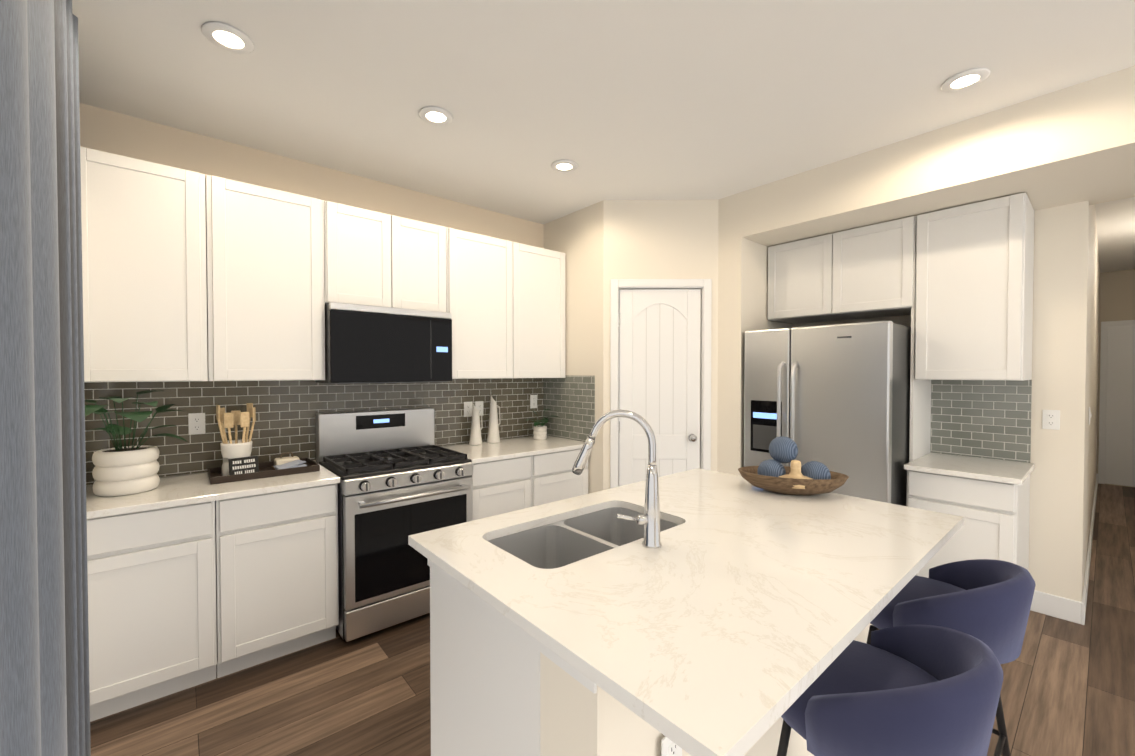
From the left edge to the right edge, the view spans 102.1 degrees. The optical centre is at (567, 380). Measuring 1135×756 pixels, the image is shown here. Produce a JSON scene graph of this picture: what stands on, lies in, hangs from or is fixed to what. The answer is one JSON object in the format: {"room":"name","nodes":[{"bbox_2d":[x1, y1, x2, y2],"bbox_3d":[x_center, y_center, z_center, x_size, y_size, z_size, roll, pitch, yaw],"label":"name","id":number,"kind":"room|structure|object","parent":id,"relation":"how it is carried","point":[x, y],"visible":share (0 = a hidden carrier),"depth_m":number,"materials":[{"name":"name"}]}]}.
{"room":"kitchen","nodes":[
{"label":"kitchen","id":0,"kind":"room"},
{"bbox_2d":[79,103,543,476],"bbox_3d":[-0.835,0.013,3.692,4.790,2.800,0.140,-1,1,-40],"label":"wall","id":1,"kind":"structure","parent":0,"point":[104,130],"depth_m":2.79,"materials":[{"name":"beige paint"}]},
{"bbox_2d":[80,146,211,381],"bbox_3d":[-2.116,-0.519,2.288,0.485,1.050,0.328,-1,1,-40],"label":"upper cabinet","id":2,"kind":"object","parent":1,"relation":"attached to","point":[188,275],"depth_m":2.17,"materials":[{"name":"white wood"}]},
{"bbox_2d":[208,175,339,380],"bbox_3d":[-1.698,-0.525,2.642,0.611,1.050,0.328,-1,1,-40],"label":"upper cabinet","id":3,"kind":"object","parent":1,"relation":"attached to","point":[276,253],"depth_m":2.50,"materials":[{"name":"white wood"}]},
{"bbox_2d":[84,378,543,484],"bbox_3d":[-1.310,0.239,3.195,2.878,0.535,0.008,-1,1,-40],"label":"wall tile","id":4,"kind":"structure","parent":1,"relation":"attached to","point":[286,411],"depth_m":2.79,"materials":[{"name":"grey tile"}]},
{"bbox_2d":[188,413,205,434],"bbox_3d":[-2.059,0.242,2.548,0.073,0.118,0.008,-1,1,-40],"label":"electrical outlet","id":5,"kind":"object","parent":4,"relation":"attached to","point":[196,422],"visible":1,"depth_m":2.54,"materials":[{"name":"white plastic"}]},
{"bbox_2d":[464,402,471,416],"bbox_3d":[-0.785,0.229,3.628,0.073,0.118,0.008,-1,1,-40],"label":"electrical outlet","id":6,"kind":"object","parent":4,"relation":"attached to","point":[467,409],"visible":0.98,"depth_m":3.62,"materials":[{"name":"white plastic"}]},
{"bbox_2d":[475,401,482,415],"bbox_3d":[-0.709,0.228,3.693,0.073,0.118,0.008,-1,1,-40],"label":"electrical outlet","id":7,"kind":"object","parent":4,"relation":"attached to","point":[479,405],"visible":0.81,"depth_m":3.69,"materials":[{"name":"white plastic"}]},
{"bbox_2d":[530,395,536,407],"bbox_3d":[-0.297,0.187,4.042,0.073,0.118,0.008,-1,1,-40],"label":"electrical outlet","id":8,"kind":"object","parent":4,"relation":"attached to","point":[533,401],"visible":1,"depth_m":4.04,"materials":[{"name":"white plastic"}]},
{"bbox_2d":[340,204,403,307],"bbox_3d":[-1.346,-0.757,2.936,0.439,0.595,0.328,-1,1,-40],"label":"upper cabinet","id":9,"kind":"object","parent":1,"relation":"attached to","point":[371,242],"depth_m":2.84,"materials":[{"name":"white wood"}]},
{"bbox_2d":[315,302,451,383],"bbox_3d":[-1.199,-0.221,3.023,0.756,0.472,0.400,-1,1,-40],"label":"over-the-range microwave","id":10,"kind":"object","parent":9,"relation":"attached to","point":[371,344],"visible":0.94,"depth_m":2.83,"materials":[{"name":"black metal"}]},
{"bbox_2d":[404,218,451,312],"bbox_3d":[-1.101,-0.761,3.144,0.439,0.595,0.328,-1,1,-40],"label":"upper cabinet","id":11,"kind":"object","parent":1,"relation":"attached to","point":[427,246],"depth_m":3.07,"materials":[{"name":"white wood"}]},
{"bbox_2d":[452,228,523,378],"bbox_3d":[-0.730,-0.538,3.462,0.662,1.050,0.328,-1,1,-40],"label":"upper cabinet","id":12,"kind":"object","parent":1,"relation":"attached to","point":[488,272],"depth_m":3.37,"materials":[{"name":"white wood"}]},
{"bbox_2d":[524,244,564,377],"bbox_3d":[-0.339,-0.544,3.794,0.600,1.050,0.328,-1,1,-40],"label":"upper cabinet","id":13,"kind":"object","parent":1,"relation":"attached to","point":[544,269],"depth_m":3.71,"materials":[{"name":"white wood"}]},
{"bbox_2d":[544,200,603,493],"bbox_3d":[0.070,0.010,3.869,0.100,2.800,0.760,-1,1,-40],"label":"wall","id":14,"kind":"structure","parent":0,"point":[577,238],"depth_m":3.69,"materials":[{"name":"beige paint"}]},
{"bbox_2d":[544,376,594,442],"bbox_3d":[0.000,0.228,3.870,0.008,0.535,0.656,-1,1,-40],"label":"wall tile","id":15,"kind":"structure","parent":14,"relation":"attached to","point":[569,401],"depth_m":3.83,"materials":[{"name":"grey tile"}]},
{"bbox_2d":[72,0,1134,272],"bbox_3d":[3.279,-1.410,2.674,10.800,0.080,7.300,-1,1,-40],"label":"ceiling","id":16,"kind":"structure","parent":0,"point":[668,98],"depth_m":2.08,"materials":[{"name":"white paint"}]},
{"bbox_2d":[0,0,90,755],"bbox_3d":[-1.397,0.061,1.197,0.063,2.745,1.260,-1,1,-40],"label":"curtain","id":17,"kind":"object","parent":16,"relation":"hanging from","point":[44,676],"visible":1,"depth_m":1.28,"materials":[{"name":"fabric"}]},
{"bbox_2d":[201,22,254,53],"bbox_3d":[-1.339,-1.349,1.813,0.172,0.010,0.172,-1,1,-40],"label":"recessed light","id":18,"kind":"object","parent":16,"relation":"in","point":[227,37],"visible":0.98,"depth_m":1.80,"materials":[{"name":"white"}]},
{"bbox_2d":[419,106,452,124],"bbox_3d":[-0.677,-1.358,2.361,0.172,0.010,0.172,-1,1,-40],"label":"recessed light","id":19,"kind":"object","parent":16,"relation":"in","point":[433,115],"visible":1,"depth_m":2.35,"materials":[{"name":"white"}]},
{"bbox_2d":[551,160,577,171],"bbox_3d":[-0.020,-1.368,2.932,0.172,0.010,0.172,-1,1,-40],"label":"recessed light","id":20,"kind":"object","parent":16,"relation":"in","point":[564,165],"visible":0.98,"depth_m":2.92,"materials":[{"name":"white"}]},
{"bbox_2d":[941,68,990,91],"bbox_3d":[1.797,-1.354,2.073,0.172,0.010,0.172,-1,1,-40],"label":"recessed light","id":21,"kind":"object","parent":16,"relation":"in","point":[966,79],"visible":1,"depth_m":2.06,"materials":[{"name":"white"}]},
{"bbox_2d":[90,483,1134,755],"bbox_3d":[3.279,1.459,2.720,10.800,0.060,7.300,-1,1,-40],"label":"floor","id":22,"kind":"structure","parent":0,"point":[1068,687],"depth_m":2.08,"materials":[{"name":"brown wood"}]},
{"bbox_2d":[86,460,339,721],"bbox_3d":[-1.810,0.977,2.368,1.025,0.915,0.638,-1,1,-40],"label":"base cabinet","id":23,"kind":"object","parent":22,"relation":"on","point":[195,579],"visible":0.71,"depth_m":2.12,"materials":[{"name":"white wood"}]},
{"bbox_2d":[85,390,187,496],"bbox_3d":[-2.014,0.288,2.130,0.387,0.469,0.478,-1,1,-40],"label":"plant","id":24,"kind":"object","parent":23,"relation":"on","point":[120,470],"visible":1,"depth_m":2.09,"materials":[{"name":"green plant"}]},
{"bbox_2d":[207,458,319,483],"bbox_3d":[-1.689,0.498,2.557,0.490,0.035,0.300,-1,1,-40],"label":"tray","id":25,"kind":"object","parent":23,"relation":"on","point":[266,470],"visible":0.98,"depth_m":2.48,"materials":[{"name":"brown wood"}]},
{"bbox_2d":[216,403,255,475],"bbox_3d":[-1.784,0.318,2.473,0.172,0.380,0.170,-1,1,-40],"label":"utensil crock","id":26,"kind":"object","parent":25,"relation":"on","point":[231,449],"visible":0.75,"depth_m":2.43,"materials":[{"name":"white ceramic"}]},
{"bbox_2d":[228,456,258,474],"bbox_3d":[-1.715,0.459,2.431,0.028,0.099,0.130,1,1,42],"label":"kitchen sign","id":27,"kind":"object","parent":25,"relation":"on","point":[243,465],"visible":0.79,"depth_m":2.43,"materials":[{"name":"black wood"}]},
{"bbox_2d":[271,452,299,469],"bbox_3d":[-1.633,0.463,2.668,0.140,0.083,0.100,-1,1,-40],"label":"butter dish","id":28,"kind":"object","parent":25,"relation":"on","point":[281,460],"visible":0.67,"depth_m":2.64,"materials":[{"name":"white ceramic"}]},
{"bbox_2d":[273,460,306,469],"bbox_3d":[-1.565,0.484,2.589,0.153,0.043,0.128,-1,1,-40],"label":"napkins","id":29,"kind":"object","parent":25,"relation":"on","point":[295,463],"visible":0.69,"depth_m":2.58,"materials":[{"name":"white fabric"}]},
{"bbox_2d":[315,407,472,641],"bbox_3d":[-1.084,0.819,2.908,0.764,1.215,0.730,-1,1,-40],"label":"range","id":30,"kind":"object","parent":22,"relation":"on","point":[401,474],"visible":0.92,"depth_m":2.66,"materials":[{"name":"silver metal"}]},
{"bbox_2d":[440,436,587,519],"bbox_3d":[-0.416,0.958,3.550,1.063,0.915,0.638,-1,1,-40],"label":"base cabinet","id":31,"kind":"object","parent":22,"relation":"on","point":[512,474],"visible":0.38,"depth_m":3.32,"materials":[{"name":"white wood"}]},
{"bbox_2d":[469,404,482,444],"bbox_3d":[-0.709,0.337,3.577,0.102,0.325,0.119,1,1,40],"label":"pitcher","id":32,"kind":"object","parent":31,"relation":"on","point":[475,437],"visible":1,"depth_m":3.54,"materials":[{"name":"white ceramic"}]},
{"bbox_2d":[487,396,499,442],"bbox_3d":[-0.587,0.305,3.678,0.106,0.385,0.121,1,1,45],"label":"pitcher","id":33,"kind":"object","parent":31,"relation":"on","point":[493,433],"visible":1,"depth_m":3.65,"materials":[{"name":"white ceramic"}]},
{"bbox_2d":[526,409,557,439],"bbox_3d":[-0.220,0.372,3.840,0.286,0.246,0.233,-1,1,-40],"label":"plant","id":34,"kind":"object","parent":31,"relation":"on","point":[540,432],"visible":1,"depth_m":3.81,"materials":[{"name":"green plant"}]},
{"bbox_2d":[427,558,869,755],"bbox_3d":[0.429,1.002,1.754,1.668,0.885,0.828,-1,1,-40],"label":"kitchen island","id":35,"kind":"object","parent":22,"relation":"on","point":[495,691],"depth_m":1.18,"materials":[{"name":"white wood"}]},
{"bbox_2d":[661,736,681,755],"bbox_3d":[0.238,0.857,1.040,0.073,0.118,0.008,-1,1,-40],"label":"outlet","id":36,"kind":"object","parent":35,"relation":"attached to","point":[669,747],"visible":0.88,"depth_m":1.03,"materials":[{"name":"white plastic"}]},
{"bbox_2d":[408,468,963,755],"bbox_3d":[0.495,0.546,1.675,1.720,0.030,1.190,-1,1,-40],"label":"island countertop","id":37,"kind":"structure","parent":35,"relation":"on","point":[707,637],"depth_m":1.18,"materials":[{"name":"white stone"}]},
{"bbox_2d":[492,502,675,569],"bbox_3d":[0.078,0.656,1.658,0.730,0.213,0.420,-1,1,-40],"label":"sink","id":38,"kind":"object","parent":37,"relation":"in","point":[546,544],"depth_m":1.76,"materials":[{"name":"silver metal"}]},
{"bbox_2d":[572,410,667,549],"bbox_3d":[0.163,0.315,1.521,0.183,0.437,0.263,-1,1,-40],"label":"faucet","id":39,"kind":"object","parent":37,"relation":"on","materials":[{"name":"silver metal"}]},
{"bbox_2d":[738,436,848,494],"bbox_3d":[1.048,0.395,2.149,0.470,0.254,0.291,0,1,18],"label":"bowl","id":40,"kind":"object","parent":37,"relation":"on","point":[774,474],"visible":1,"depth_m":2.09,"materials":[{"name":"brown wood"}]},
{"bbox_2d":[744,320,910,505],"bbox_3d":[1.859,0.530,3.261,0.847,1.780,0.905,-1,1,-40],"label":"fridge","id":41,"kind":"object","parent":22,"relation":"on","point":[835,398],"visible":0.4,"depth_m":2.90,"materials":[{"name":"silver metal"}]},
{"bbox_2d":[777,625,1002,755],"bbox_3d":[0.756,1.026,1.159,0.477,0.862,0.495,-1,1,-40],"label":"stool","id":42,"kind":"object","parent":22,"relation":"on","point":[918,690],"visible":0.81,"depth_m":0.99,"materials":[{"name":"blue fabric"}]},
{"bbox_2d":[867,559,1035,755],"bbox_3d":[1.259,1.019,1.585,0.477,0.862,0.495,-1,1,-40],"label":"stool","id":43,"kind":"object","parent":22,"relation":"on","point":[988,602],"visible":0.62,"depth_m":1.39,"materials":[{"name":"blue fabric"}]},
{"bbox_2d":[904,453,1034,577],"bbox_3d":[2.465,0.970,2.817,0.663,0.915,0.513,-1,1,-40],"label":"base cabinet","id":44,"kind":"object","parent":22,"relation":"on","point":[988,500],"visible":0.6,"depth_m":2.61,"materials":[{"name":"white wood"}]},
{"bbox_2d":[603,199,718,489],"bbox_3d":[0.717,0.015,3.594,0.879,2.800,0.110,0,1,1],"label":"wall","id":45,"kind":"structure","parent":0,"point":[660,239],"depth_m":3.52,"materials":[{"name":"beige paint"}]},
{"bbox_2d":[619,289,700,486],"bbox_3d":[0.711,0.351,3.550,0.642,2.112,0.105,0,1,1],"label":"pantry door","id":46,"kind":"structure","parent":45,"relation":"in","point":[659,357],"depth_m":3.57,"materials":[{"name":"white wood"}]},
{"bbox_2d":[610,279,711,488],"bbox_3d":[0.717,0.319,3.591,0.772,2.191,0.125,0,1,1],"label":"door frame","id":47,"kind":"structure","parent":45,"relation":"attached to","point":[703,285],"depth_m":3.52,"materials":[{"name":"white wood"}]},
{"bbox_2d":[717,192,792,475],"bbox_3d":[1.545,0.012,3.737,0.860,2.800,0.190,-1,1,-40],"label":"wall","id":48,"kind":"structure","parent":0,"point":[742,285],"depth_m":3.46,"materials":[{"name":"beige paint"}]},
{"bbox_2d":[742,66,1134,246],"bbox_3d":[3.052,-1.193,1.940,0.860,0.330,4.470,-1,1,-40],"label":"wall","id":49,"kind":"structure","parent":0,"point":[1071,144],"depth_m":2.47,"materials":[{"name":"beige paint"}]},
{"bbox_2d":[768,231,855,323],"bbox_3d":[1.926,-0.763,3.568,0.478,0.576,0.533,-1,1,-40],"label":"upper cabinet","id":50,"kind":"object","parent":49,"relation":"attached to","point":[806,276],"depth_m":3.40,"materials":[{"name":"white wood"}]},
{"bbox_2d":[844,216,915,318],"bbox_3d":[2.195,-0.758,3.250,0.478,0.576,0.536,-1,1,-40],"label":"upper cabinet","id":51,"kind":"object","parent":49,"relation":"attached to","point":[880,259],"depth_m":3.04,"materials":[{"name":"white wood"}]},
{"bbox_2d":[793,192,1134,601],"bbox_3d":[3.364,0.035,2.349,0.120,2.800,4.660,-1,1,-40],"label":"wall","id":52,"kind":"structure","parent":0,"point":[1060,304],"depth_m":2.75,"materials":[{"name":"beige paint"}]},
{"bbox_2d":[900,192,1033,383],"bbox_3d":[2.505,-0.522,2.882,0.470,1.036,0.558,-1,1,-40],"label":"upper cabinet","id":53,"kind":"object","parent":52,"relation":"attached to","point":[956,283],"depth_m":2.69,"materials":[{"name":"white wood"}]},
{"bbox_2d":[930,380,1031,462],"bbox_3d":[2.704,0.241,3.032,0.008,0.535,0.510,-1,1,-40],"label":"wall tile","id":54,"kind":"structure","parent":52,"relation":"attached to","point":[989,419],"depth_m":3.00,"materials":[{"name":"grey tile"}]},
{"bbox_2d":[1042,410,1059,429],"bbox_3d":[2.924,0.238,2.773,0.008,0.118,0.073,-1,1,-40],"label":"electrical outlet","id":55,"kind":"object","parent":52,"relation":"attached to","point":[1050,419],"visible":1,"depth_m":2.77,"materials":[{"name":"white plastic"}]},
{"bbox_2d":[1082,204,1099,593],"bbox_3d":[5.050,0.000,4.474,5.200,2.800,0.120,-1,1,-40],"label":"wall","id":56,"kind":"structure","parent":0,"point":[1092,367],"depth_m":3.60,"materials":[{"name":"beige paint"}]},
{"bbox_2d":[1078,474,1097,624],"bbox_3d":[5.039,1.337,4.398,5.324,0.130,0.014,-1,1,-40],"label":"baseboard","id":57,"kind":"structure","parent":56,"relation":"attached to","point":[1082,605],"depth_m":3.18,"materials":[{"name":"white wood"}]},
{"bbox_2d":[1089,407,1091,424],"bbox_3d":[3.683,0.251,3.230,0.073,0.118,0.013,-1,1,-40],"label":"light switch","id":58,"kind":"object","parent":56,"relation":"attached to","point":[1090,414],"visible":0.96,"depth_m":3.21,"materials":[{"name":"white plastic"}]},
{"bbox_2d":[1096,269,1134,487],"bbox_3d":[7.726,-0.015,5.431,0.120,2.800,2.120,-1,1,-40],"label":"wall","id":59,"kind":"structure","parent":0,"point":[1117,295],"depth_m":5.99,"materials":[{"name":"beige paint"}]},
{"bbox_2d":[1098,320,1134,486],"bbox_3d":[7.364,0.304,5.756,0.018,2.150,0.895,-1,1,-40],"label":"door","id":60,"kind":"structure","parent":59,"relation":"attached to","point":[1116,462],"depth_m":5.98,"materials":[{"name":"white wood"}]}
]}

